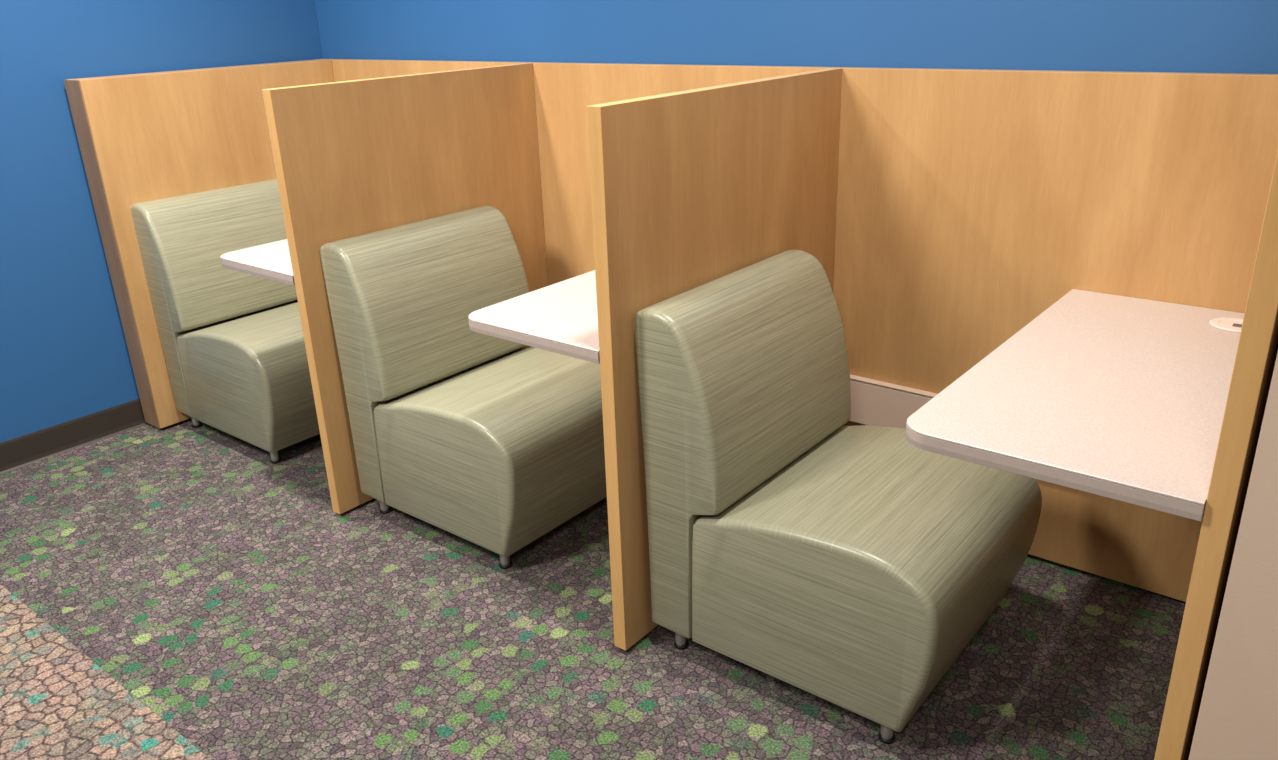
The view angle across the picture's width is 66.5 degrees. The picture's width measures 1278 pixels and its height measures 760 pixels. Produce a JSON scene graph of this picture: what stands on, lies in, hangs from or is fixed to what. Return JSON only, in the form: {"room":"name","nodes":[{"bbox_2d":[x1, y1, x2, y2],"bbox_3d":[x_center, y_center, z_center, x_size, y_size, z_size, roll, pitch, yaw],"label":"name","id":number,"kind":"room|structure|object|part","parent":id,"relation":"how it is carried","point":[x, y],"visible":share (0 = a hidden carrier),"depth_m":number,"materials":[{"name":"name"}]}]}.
{"room":"study area","nodes":[
{"label":"study area","id":0,"kind":"room"},
{"bbox_2d":[0,0,321,442],"bbox_3d":[-3.023,-0.594,1.873,0.132,2.750,5.484,15,27,36],"label":"wall","id":1,"kind":"structure","parent":0,"point":[65,357],"depth_m":3.26,"materials":[{"name":"blue paint"}]},
{"bbox_2d":[0,398,148,473],"bbox_3d":[-2.917,0.650,2.320,0.012,0.100,5.300,15,27,36],"label":"baseboard","id":2,"kind":"structure","parent":1,"relation":"attached to","point":[43,444],"depth_m":3.40,"materials":[{"name":"brown plastic"}]},
{"bbox_2d":[0,418,1185,759],"bbox_3d":[-1.087,1.151,1.082,7.000,0.052,5.700,15,27,36],"label":"floor","id":3,"kind":"structure","parent":0,"point":[220,584],"depth_m":2.27,"materials":[{"name":"carpet"}]},
{"bbox_2d":[64,59,333,428],"bbox_3d":[-1.500,-0.534,3.671,0.112,1.220,0.937,15,27,36],"label":"wall","id":4,"kind":"structure","parent":3,"relation":"on","point":[142,137],"depth_m":3.37,"materials":[{"name":"brown wood"}]},
{"bbox_2d":[130,179,319,463],"bbox_3d":[-1.258,-0.238,3.445,0.686,0.818,0.598,15,27,36],"label":"booth seat","id":5,"kind":"object","parent":3,"relation":"on","point":[233,343],"visible":0.56,"depth_m":3.31,"materials":[{"name":"fabric"}]},
{"bbox_3d":[-1.615,0.138,3.549,0.036,0.052,0.036,15,27,36],"label":"leg","id":6,"kind":"part","parent":5,"relation":"part of","materials":[{"name":"silver metal"}]},
{"bbox_3d":[-1.199,-0.068,3.466,0.551,0.375,0.598,15,27,36],"label":"seat","id":7,"kind":"part","parent":5,"relation":"part of","materials":[{"name":"beige fabric"}]},
{"bbox_3d":[-1.215,0.243,3.246,0.036,0.052,0.036,15,27,36],"label":"leg","id":8,"kind":"part","parent":5,"relation":"part of","materials":[{"name":"silver metal"}]},
{"bbox_2d":[262,63,547,513],"bbox_3d":[-0.625,-0.305,3.008,0.034,1.220,0.936,15,27,36],"label":"wall","id":9,"kind":"structure","parent":3,"relation":"on","point":[352,158],"depth_m":2.79,"materials":[{"name":"brown wood"}]},
{"bbox_2d":[220,239,294,285],"bbox_3d":[-0.804,-0.454,3.099,0.412,0.030,0.940,15,27,36],"label":"table","id":10,"kind":"object","parent":9,"relation":"attached to","point":[272,261],"visible":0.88,"depth_m":2.81,"materials":[{"name":"white laminate"}]},
{"bbox_2d":[315,59,533,81],"bbox_3d":[-0.780,-0.579,3.704,1.176,1.208,0.035,15,27,36],"label":"panel","id":11,"kind":"object","parent":3,"relation":"on","point":[343,69],"visible":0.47,"depth_m":3.55,"materials":[{"name":"brown wood"}]},
{"bbox_2d":[320,206,606,568],"bbox_3d":[-0.401,-0.014,2.796,0.686,0.818,0.598,15,27,36],"label":"booth seat","id":12,"kind":"object","parent":3,"relation":"on","point":[492,443],"visible":0.77,"depth_m":2.67,"materials":[{"name":"beige fabric"}]},
{"bbox_3d":[-0.758,0.362,2.900,0.036,0.052,0.036,15,27,36],"label":"leg","id":13,"kind":"part","parent":12,"relation":"part of","materials":[{"name":"silver metal"}]},
{"bbox_3d":[-0.589,-0.089,2.927,0.206,0.760,0.598,15,27,36],"label":"backrest","id":14,"kind":"part","parent":12,"relation":"part of","materials":[{"name":"fabric"}]},
{"bbox_3d":[-0.343,0.156,2.817,0.551,0.375,0.598,15,27,36],"label":"seat","id":15,"kind":"part","parent":12,"relation":"part of","materials":[{"name":"beige fabric"}]},
{"bbox_3d":[-0.358,0.467,2.597,0.036,0.052,0.036,15,27,36],"label":"leg","id":16,"kind":"part","parent":12,"relation":"part of","materials":[{"name":"silver metal"}]},
{"bbox_2d":[532,62,840,285],"bbox_3d":[0.106,-0.347,3.033,1.093,1.208,0.035,15,27,36],"label":"panel","id":17,"kind":"object","parent":3,"relation":"on","point":[564,92],"visible":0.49,"depth_m":3.10,"materials":[{"name":"brown wood"}]},
{"bbox_2d":[587,68,841,650],"bbox_3d":[0.229,-0.082,2.362,0.034,1.220,0.936,15,27,36],"label":"wall","id":18,"kind":"structure","parent":3,"relation":"on","point":[690,189],"depth_m":2.11,"materials":[{"name":"brown wood"}]},
{"bbox_2d":[468,270,599,363],"bbox_3d":[0.044,-0.232,2.456,0.426,0.030,0.940,15,27,36],"label":"table","id":19,"kind":"object","parent":18,"relation":"attached to","point":[561,317],"visible":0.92,"depth_m":2.20,"materials":[{"name":"white laminate"}]},
{"bbox_2d":[634,250,1041,743],"bbox_3d":[0.454,0.210,2.148,0.686,0.818,0.598,15,27,36],"label":"booth seat","id":20,"kind":"object","parent":3,"relation":"on","point":[851,568],"visible":0.96,"depth_m":2.02,"materials":[{"name":"beige fabric"}]},
{"bbox_3d":[0.097,0.586,2.252,0.036,0.052,0.036,15,27,36],"label":"leg","id":21,"kind":"part","parent":20,"relation":"part of","materials":[{"name":"silver metal"}]},
{"bbox_3d":[0.266,0.134,2.279,0.206,0.760,0.598,15,27,36],"label":"backrest","id":22,"kind":"part","parent":20,"relation":"part of","materials":[{"name":"beige fabric"}]},
{"bbox_3d":[0.512,0.380,2.170,0.551,0.375,0.598,15,27,36],"label":"seat","id":23,"kind":"part","parent":20,"relation":"part of","materials":[{"name":"fabric"}]},
{"bbox_3d":[0.497,0.691,1.949,0.036,0.052,0.036,15,27,36],"label":"leg","id":24,"kind":"part","parent":20,"relation":"part of","materials":[{"name":"silver metal"}]},
{"bbox_2d":[833,67,1277,601],"bbox_3d":[0.970,-0.121,2.378,1.120,1.208,0.035,15,27,36],"label":"panel","id":25,"kind":"object","parent":3,"relation":"on","point":[970,202],"visible":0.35,"depth_m":2.31,"materials":[{"name":"brown wood"}]},
{"bbox_2d":[849,374,936,428],"bbox_3d":[0.953,0.145,2.464,1.060,0.134,0.024,15,27,36],"label":"cable raceway","id":26,"kind":"object","parent":25,"relation":"attached to","point":[873,402],"visible":0.02,"depth_m":2.67,"materials":[{"name":"beige plastic"}]},
{"bbox_3d":[0.951,0.086,2.441,1.060,0.005,0.024,15,27,36],"label":"raceway lid","id":27,"kind":"part","parent":26,"relation":"part of","materials":[{"name":"beige plastic"}]},
{"bbox_2d":[1154,150,1277,759],"bbox_3d":[1.089,0.143,1.710,0.034,1.220,0.936,15,27,36],"label":"wall","id":28,"kind":"structure","parent":3,"relation":"on","point":[1257,349],"depth_m":1.33,"materials":[{"name":"brown wood"}]},
{"bbox_2d":[906,289,1243,521],"bbox_3d":[0.891,-0.010,1.808,0.451,0.034,0.949,15,27,36],"label":"table","id":29,"kind":"object","parent":28,"relation":"attached to","point":[1121,398],"visible":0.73,"depth_m":1.66,"materials":[{"name":"white laminate"}]},
{"bbox_2d":[314,0,1277,73],"bbox_3d":[0.976,-0.860,2.181,5.900,2.750,0.115,15,27,36],"label":"wall","id":30,"kind":"structure","parent":0,"point":[1180,36],"depth_m":2.52,"materials":[{"name":"blue paint"}]},
{"bbox_2d":[1188,352,1277,759],"bbox_3d":[1.990,-0.317,0.707,2.352,2.750,0.899,15,27,36],"label":"wall","id":31,"kind":"structure","parent":0,"point":[1237,719],"depth_m":1.36,"materials":[{"name":"beige paint"}]}
]}

